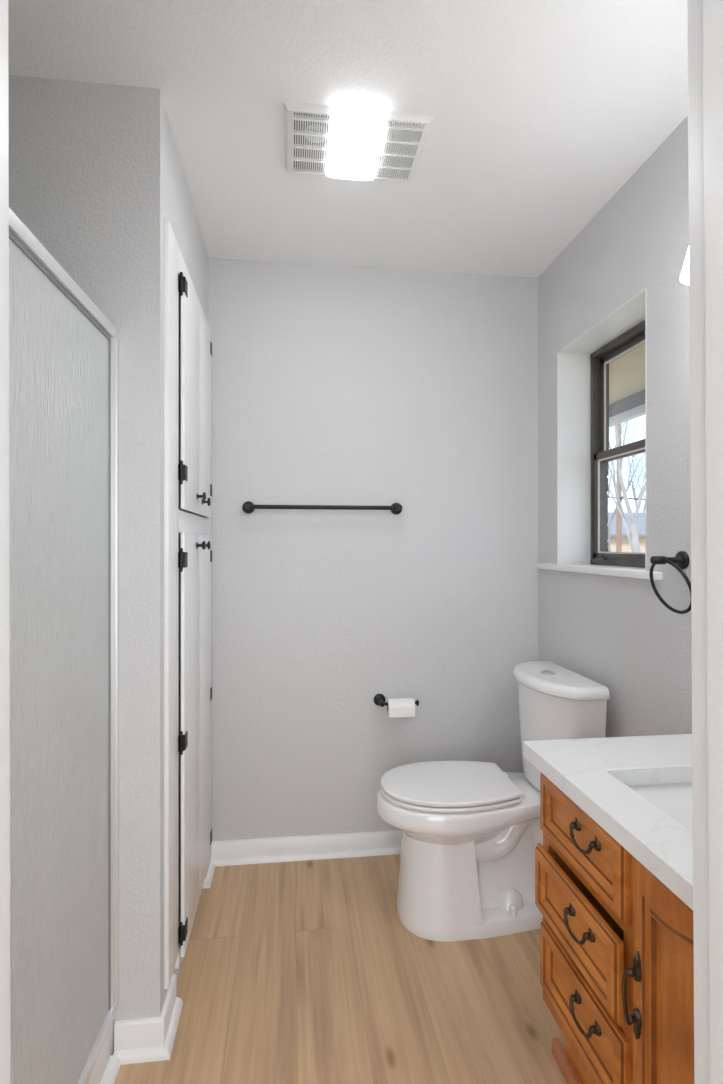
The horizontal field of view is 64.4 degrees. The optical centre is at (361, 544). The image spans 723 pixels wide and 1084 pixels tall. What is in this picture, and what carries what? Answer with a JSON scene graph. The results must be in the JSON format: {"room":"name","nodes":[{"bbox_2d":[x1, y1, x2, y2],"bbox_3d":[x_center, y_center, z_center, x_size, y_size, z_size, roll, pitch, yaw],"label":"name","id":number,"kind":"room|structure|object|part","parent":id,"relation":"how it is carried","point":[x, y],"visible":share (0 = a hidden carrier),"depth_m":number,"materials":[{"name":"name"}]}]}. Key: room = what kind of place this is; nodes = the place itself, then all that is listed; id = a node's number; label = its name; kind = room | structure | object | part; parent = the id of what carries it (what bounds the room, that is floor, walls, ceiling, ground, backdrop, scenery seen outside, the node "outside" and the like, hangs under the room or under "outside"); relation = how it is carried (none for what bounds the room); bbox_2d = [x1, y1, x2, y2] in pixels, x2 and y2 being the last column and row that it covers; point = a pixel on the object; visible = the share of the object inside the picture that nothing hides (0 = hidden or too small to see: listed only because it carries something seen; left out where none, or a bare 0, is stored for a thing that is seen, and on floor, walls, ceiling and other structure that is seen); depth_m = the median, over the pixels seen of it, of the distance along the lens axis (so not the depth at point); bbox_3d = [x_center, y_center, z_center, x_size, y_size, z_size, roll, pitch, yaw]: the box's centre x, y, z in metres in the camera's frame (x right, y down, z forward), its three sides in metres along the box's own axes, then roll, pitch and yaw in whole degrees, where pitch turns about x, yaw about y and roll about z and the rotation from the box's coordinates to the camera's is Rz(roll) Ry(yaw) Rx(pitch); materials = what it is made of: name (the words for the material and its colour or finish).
{"room":"bathroom","nodes":[
{"label":"bathroom","id":0,"kind":"room"},
{"bbox_2d":[8,75,168,1023],"bbox_3d":[-0.999,0.064,1.454,0.970,2.440,0.111,0,0,-7],"label":"wall","id":1,"kind":"structure","parent":0,"point":[89,161],"depth_m":1.45,"materials":[{"name":"grey paint"}]},
{"bbox_2d":[87,1018,113,1083],"bbox_3d":[-0.621,1.224,0.936,0.096,0.118,1.012,0,0,-5],"label":"trim","id":2,"kind":"structure","parent":1,"relation":"attached to","point":[107,1049],"depth_m":1.36,"materials":[{"name":"paint"}]},
{"bbox_2d":[9,208,118,1083],"bbox_3d":[-0.582,0.311,0.944,0.034,1.708,1.003,0,0,-5],"label":"shower enclosure","id":3,"kind":"object","parent":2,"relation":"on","point":[64,350],"visible":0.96,"depth_m":1.13,"materials":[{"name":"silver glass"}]},
{"bbox_3d":[-0.581,-0.523,0.941,0.028,0.038,0.996,0,0,-5],"label":"rail","id":4,"kind":"part","parent":3,"relation":"part of","materials":[{"name":"silver metal"}]},
{"bbox_3d":[-0.581,1.153,0.941,0.032,0.024,0.996,0,0,-5],"label":"rail","id":5,"kind":"part","parent":3,"relation":"part of","materials":[{"name":"silver metal"}]},
{"bbox_2d":[169,121,208,987],"bbox_3d":[-0.620,0.064,1.937,0.100,2.440,0.755,0,0,-7],"label":"wall","id":6,"kind":"structure","parent":0,"point":[183,220],"depth_m":1.92,"materials":[{"name":"grey paint"}]},
{"bbox_2d":[100,974,182,1083],"bbox_3d":[-0.512,1.240,1.022,0.169,0.086,1.156,0,0,-7],"label":"baseboard","id":7,"kind":"structure","parent":6,"relation":"attached to","point":[142,1040],"depth_m":1.44,"materials":[{"name":"white paint"}]},
{"bbox_2d":[114,854,567,1083],"bbox_3d":[0.026,1.313,0.406,3.950,0.060,4.200,0,0,-7],"label":"floor","id":8,"kind":"structure","parent":0,"point":[308,971],"depth_m":1.64,"materials":[{"name":"brown wood"}]},
{"bbox_2d":[164,219,211,988],"bbox_3d":[-0.742,0.191,1.886,0.464,2.085,0.820,0,0,-7],"label":"linen cabinet","id":9,"kind":"object","parent":8,"relation":"on","point":[194,558],"visible":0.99,"depth_m":1.66,"materials":[{"name":"white paint"}]},
{"bbox_3d":[-0.529,0.574,1.781,0.011,1.216,0.276,0,0,-7],"label":"door","id":10,"kind":"part","parent":9,"relation":"part of","materials":[{"name":"white paint"}]},
{"bbox_3d":[-0.529,-0.441,1.781,0.011,0.677,0.276,0,0,-7],"label":"door","id":11,"kind":"part","parent":9,"relation":"part of","materials":[{"name":"white paint"}]},
{"bbox_3d":[-0.519,0.003,1.861,0.027,0.029,0.029,0,0,-7],"label":"knob","id":12,"kind":"part","parent":9,"relation":"part of","materials":[{"name":"black metal"}]},
{"bbox_3d":[-0.520,-0.157,1.866,0.027,0.029,0.029,0,0,-7],"label":"knob","id":13,"kind":"part","parent":9,"relation":"part of","materials":[{"name":"black metal"}]},
{"bbox_3d":[-0.563,-0.441,2.062,0.011,0.677,0.282,0,0,-7],"label":"door","id":14,"kind":"part","parent":9,"relation":"part of","materials":[{"name":"white paint"}]},
{"bbox_3d":[-0.563,0.574,2.062,0.011,1.216,0.282,0,0,-7],"label":"door","id":15,"kind":"part","parent":9,"relation":"part of","materials":[{"name":"white paint"}]},
{"bbox_3d":[-0.533,0.003,1.970,0.027,0.029,0.029,0,0,-7],"label":"knob","id":16,"kind":"part","parent":9,"relation":"part of","materials":[{"name":"black metal"}]},
{"bbox_3d":[-0.533,-0.146,1.970,0.027,0.029,0.029,0,0,-7],"label":"knob","id":17,"kind":"part","parent":9,"relation":"part of","materials":[{"name":"black metal"}]},
{"bbox_2d":[375,661,609,941],"bbox_3d":[0.409,0.869,2.030,0.724,0.828,0.468,0,0,-7],"label":"toilet","id":18,"kind":"object","parent":8,"relation":"on","point":[471,830],"visible":0.9,"depth_m":1.91,"materials":[{"name":"white ceramic"}]},
{"bbox_3d":[0.292,0.854,2.015,0.454,0.016,0.360,0,0,-7],"label":"seat","id":19,"kind":"part","parent":18,"relation":"part of","materials":[{"name":"white plastic"}]},
{"bbox_3d":[0.294,0.832,2.016,0.458,0.019,0.360,0,0,-7],"label":"lid","id":20,"kind":"part","parent":18,"relation":"part of","materials":[{"name":"white plastic"}]},
{"bbox_3d":[0.669,0.481,2.061,0.202,0.040,0.468,0,0,-7],"label":"tank lid","id":21,"kind":"part","parent":18,"relation":"part of","materials":[{"name":"white ceramic"}]},
{"bbox_3d":[0.676,0.681,2.062,0.188,0.364,0.438,0,0,-7],"label":"tank","id":22,"kind":"part","parent":18,"relation":"part of","materials":[{"name":"white ceramic"}]},
{"bbox_2d":[535,773,693,1083],"bbox_3d":[0.692,0.907,1.042,0.490,0.752,0.870,0,0,-7],"label":"vanity cabinet","id":23,"kind":"object","parent":8,"relation":"on","point":[617,944],"visible":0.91,"depth_m":1.10,"materials":[{"name":"brown wood"}]},
{"bbox_3d":[0.542,1.266,1.023,0.019,0.036,0.870,0,0,-7],"label":"kick moulding","id":24,"kind":"part","parent":23,"relation":"part of","materials":[{"name":"brown wood"}]},
{"bbox_3d":[0.589,0.803,1.241,0.300,0.151,0.353,0,0,-7],"label":"drawer","id":25,"kind":"part","parent":23,"relation":"part of","materials":[{"name":"brown wood"}]},
{"bbox_3d":[0.447,0.784,1.190,0.025,0.059,0.097,0,0,-7],"label":"handle","id":26,"kind":"part","parent":23,"relation":"part of","materials":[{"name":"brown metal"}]},
{"bbox_3d":[0.461,0.992,1.226,0.018,0.160,0.353,0,0,-7],"label":"drawer","id":27,"kind":"part","parent":23,"relation":"part of","materials":[{"name":"brown wood"}]},
{"bbox_3d":[0.461,0.621,1.226,0.018,0.149,0.353,0,0,-7],"label":"drawer","id":28,"kind":"part","parent":23,"relation":"part of","materials":[{"name":"brown wood"}]},
{"bbox_3d":[0.460,0.973,1.191,0.025,0.059,0.097,0,0,-7],"label":"handle","id":29,"kind":"part","parent":23,"relation":"part of","materials":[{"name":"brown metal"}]},
{"bbox_3d":[0.460,0.603,1.191,0.025,0.059,0.097,0,0,-7],"label":"handle","id":30,"kind":"part","parent":23,"relation":"part of","materials":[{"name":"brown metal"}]},
{"bbox_3d":[0.508,0.825,1.003,0.020,0.587,0.837,0,0,-7],"label":"frame","id":31,"kind":"part","parent":23,"relation":"part of","materials":[{"name":"brown wood"}]},
{"bbox_2d":[523,734,692,909],"bbox_3d":[0.698,0.518,1.039,0.481,0.250,0.877,0,0,-7],"label":"countertop","id":32,"kind":"structure","parent":23,"relation":"on","point":[638,789],"depth_m":1.23,"materials":[{"name":"white stone"}]},
{"bbox_2d":[628,782,692,832],"bbox_3d":[0.708,0.588,1.047,0.315,0.112,0.490,0,0,-7],"label":"basin","id":33,"kind":"object","parent":32,"relation":"in","point":[675,799],"depth_m":1.25,"materials":[{"name":"white ceramic"}]},
{"bbox_3d":[0.466,0.781,0.995,0.030,0.151,0.020,0,0,-7],"label":"handle","id":34,"kind":"part","parent":23,"relation":"part of","materials":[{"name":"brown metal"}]},
{"bbox_3d":[0.510,0.808,0.827,0.018,0.526,0.393,0,0,-7],"label":"door","id":35,"kind":"part","parent":23,"relation":"part of","materials":[{"name":"brown wood"}]},
{"bbox_2d":[8,0,687,276],"bbox_3d":[-0.214,-1.187,1.425,2.760,0.060,2.120,0,0,-7],"label":"ceiling","id":36,"kind":"structure","parent":0,"point":[542,110],"depth_m":1.48,"materials":[{"name":"white paint"}]},
{"bbox_2d":[284,101,433,182],"bbox_3d":[-0.018,-1.134,1.650,0.400,0.044,0.264,0,0,-7],"label":"ceiling fan light","id":37,"kind":"object","parent":36,"relation":"attached to","point":[326,140],"visible":1,"depth_m":1.61,"materials":[{"name":"white plastic"}]},
{"bbox_2d":[293,112,331,176],"bbox_3d":[-0.143,-1.136,1.637,0.106,0.012,0.248,0,0,-7],"label":"grille","id":38,"kind":"object","parent":37,"relation":"attached to","point":[312,131],"depth_m":1.63,"materials":[{"name":"white plastic"}]},
{"bbox_3d":[-0.125,-1.143,1.597,0.072,0.003,0.072,0,0,-7],"label":"motor","id":39,"kind":"part","parent":37,"relation":"part of","materials":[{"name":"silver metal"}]},
{"bbox_2d":[372,120,424,182],"bbox_3d":[0.102,-1.136,1.667,0.112,0.012,0.248,0,0,-7],"label":"grille","id":40,"kind":"object","parent":37,"relation":"attached to","point":[399,144],"depth_m":1.65,"materials":[{"name":"white plastic"}]},
{"bbox_2d":[209,258,537,840],"bbox_3d":[0.087,0.064,2.463,1.630,2.440,0.120,0,0,-7],"label":"wall","id":41,"kind":"structure","parent":0,"point":[417,390],"depth_m":2.39,"materials":[{"name":"grey paint"}]},
{"bbox_2d":[202,830,401,888],"bbox_3d":[0.134,1.240,1.913,1.390,0.086,0.985,0,0,-7],"label":"baseboard","id":42,"kind":"structure","parent":41,"relation":"attached to","point":[375,843],"depth_m":2.35,"materials":[{"name":"white paint"}]},
{"bbox_2d":[242,501,401,514],"bbox_3d":[-0.152,-0.150,2.336,0.659,0.050,0.076,0,0,-7],"label":"towel bar","id":43,"kind":"object","parent":41,"relation":"attached to","point":[248,507],"visible":1,"depth_m":2.32,"materials":[{"name":"black metal"}]},
{"bbox_3d":[-0.454,-0.150,2.299,0.050,0.050,0.076,0,0,-7],"label":"mounting post","id":44,"kind":"part","parent":43,"relation":"part of","materials":[{"name":"black metal"}]},
{"bbox_3d":[0.150,-0.150,2.373,0.050,0.050,0.076,0,0,-7],"label":"mounting post","id":45,"kind":"part","parent":43,"relation":"part of","materials":[{"name":"black metal"}]},
{"bbox_2d":[374,694,418,706],"bbox_3d":[0.143,0.647,2.367,0.177,0.050,0.086,0,0,-7],"label":"toilet paper holder","id":46,"kind":"object","parent":41,"relation":"attached to","point":[379,699],"visible":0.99,"depth_m":2.39,"materials":[{"name":"black metal"}]},
{"bbox_3d":[0.080,0.647,2.359,0.050,0.050,0.086,0,0,-7],"label":"mounting post","id":47,"kind":"part","parent":46,"relation":"part of","materials":[{"name":"black metal"}]},
{"bbox_2d":[386,698,414,717],"bbox_3d":[0.160,0.661,2.344,0.109,0.066,0.065,0,0,-7],"label":"toilet paper roll","id":48,"kind":"object","parent":46,"relation":"on","point":[396,707],"visible":0.94,"depth_m":2.31,"materials":[{"name":"white paper"}]},
{"bbox_3d":[0.159,0.647,2.343,0.152,0.024,0.024,0,0,-7],"label":"arm","id":49,"kind":"part","parent":46,"relation":"part of","materials":[{"name":"black metal"}]},
{"bbox_2d":[607,462,608,565],"bbox_3d":[1.075,0.433,1.945,0.083,2.900,3.200,0,0,-7],"label":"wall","id":50,"kind":"structure","parent":0,"point":[607,462],"depth_m":2.43,"materials":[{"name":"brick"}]},
{"bbox_2d":[538,116,691,737],"bbox_3d":[0.985,0.064,1.508,0.202,2.440,1.995,0,0,-7],"label":"wall","id":51,"kind":"structure","parent":0,"point":[614,632],"depth_m":1.77,"materials":[{"name":"grey paint"}]},
{"bbox_2d":[536,289,662,579],"bbox_3d":[0.905,-0.335,2.062,0.228,0.873,0.803,0,0,-7],"label":"window","id":52,"kind":"structure","parent":51,"relation":"in","point":[583,451],"depth_m":2.31,"materials":[{"name":"white paint"}]},
{"bbox_3d":[0.874,0.090,2.058,0.166,0.022,0.803,0,0,-7],"label":"sill","id":53,"kind":"part","parent":52,"relation":"part of","materials":[{"name":"white paint"}]},
{"bbox_3d":[0.990,-0.346,2.038,0.063,0.851,0.581,0,0,-7],"label":"frame","id":54,"kind":"part","parent":52,"relation":"part of","materials":[{"name":"brown metal"}]},
{"bbox_3d":[0.978,-0.151,2.036,0.025,0.425,0.549,0,0,-7],"label":"sash","id":55,"kind":"part","parent":52,"relation":"part of","materials":[{"name":"brown metal"}]},
{"bbox_3d":[1.005,-0.538,2.040,0.023,0.418,0.549,0,0,-7],"label":"sash","id":56,"kind":"part","parent":52,"relation":"part of","materials":[{"name":"brown metal"}]},
{"bbox_2d":[649,551,690,613],"bbox_3d":[0.833,0.101,1.546,0.100,0.167,0.126,0,0,25],"label":"towel ring","id":57,"kind":"object","parent":51,"relation":"attached to","point":[680,561],"visible":0.93,"depth_m":1.55,"materials":[{"name":"black metal"}]},
{"bbox_3d":[0.832,0.043,1.561,0.090,0.050,0.050,0,0,-7],"label":"mounting post","id":58,"kind":"part","parent":57,"relation":"part of","materials":[{"name":"black metal"}]},
{"bbox_2d":[680,248,688,284],"bbox_3d":[0.844,-0.732,1.070,0.184,0.240,0.600,0,0,-7],"label":"vanity light","id":59,"kind":"object","parent":51,"relation":"attached to","point":[684,278],"visible":0.09,"depth_m":1.31,"materials":[{"name":"white glass"}]},
{"bbox_2d":[609,343,644,404],"bbox_3d":[1.335,-0.931,2.934,0.838,0.020,6.500,0,0,-7],"label":"soffit","id":60,"kind":"structure","parent":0,"point":[627,372],"depth_m":3.13,"materials":[{"name":"beige paint"}]},
{"bbox_2d":[609,389,644,417],"bbox_3d":[1.751,-0.946,2.985,0.040,0.222,6.500,0,0,-7],"label":"fascia","id":61,"kind":"object","parent":60,"relation":"attached to","point":[637,399],"depth_m":3.58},
{"bbox_2d":[609,404,644,427],"bbox_3d":[1.751,-0.810,2.985,0.051,0.048,6.500,0,0,-7],"label":"trim","id":62,"kind":"structure","parent":61,"relation":"attached to","point":[638,411],"depth_m":3.58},
{"bbox_3d":[-0.172,0.064,0.422,2.360,2.440,0.120,0,0,-7],"label":"wall","id":63,"kind":"structure","parent":0,"visible":0},
{"bbox_2d":[0,0,722,1083],"bbox_3d":[0.027,0.259,0.428,0.660,2.050,0.183,0,0,-7],"label":"door frame","id":64,"kind":"structure","parent":63,"relation":"in","point":[705,17],"depth_m":0.52,"materials":[{"name":"white paint"}]},
{"label":"outside","id":65,"kind":"structure","parent":0,"visible":0},
{"bbox_3d":[27.411,1.933,28.539,58.655,0.100,130.000,0,0,-7],"label":"ground","id":66,"kind":"structure","parent":65,"visible":0},
{"bbox_2d":[607,415,644,551],"bbox_3d":[8.381,-2.136,20.095,4.434,8.144,3.452,0,0,29],"label":"bare tree","id":67,"kind":"object","parent":66,"relation":"on","point":[633,429],"visible":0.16,"depth_m":18.91,"materials":[{"name":"grey plant"}]},
{"bbox_2d":[608,421,644,551],"bbox_3d":[4.909,-1.965,8.461,3.731,7.811,6.607,0,0,-25],"label":"bare tree","id":68,"kind":"object","parent":66,"relation":"on","point":[632,535],"visible":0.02,"depth_m":9.29,"materials":[{"name":"grey plant"}]},
{"bbox_2d":[608,512,644,566],"bbox_3d":[11.949,0.108,29.535,11.800,3.550,7.700,0,0,-7],"label":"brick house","id":69,"kind":"structure","parent":66,"relation":"on","point":[640,522],"depth_m":26.11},
{"bbox_2d":[608,424,644,551],"bbox_3d":[7.463,-1.867,15.505,4.291,7.500,0.279,0,0,-1],"label":"utility pole","id":70,"kind":"object","parent":66,"relation":"on","point":[618,516],"visible":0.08,"depth_m":15.45,"materials":[{"name":"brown wood"}]},
{"bbox_2d":[609,425,644,512],"bbox_3d":[18.341,-3.737,38.762,5.859,11.398,4.120,0,0,-15],"label":"bare tree","id":71,"kind":"object","parent":66,"relation":"on","point":[632,485],"visible":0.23,"depth_m":38.08,"materials":[{"name":"grey plant"}]}
]}

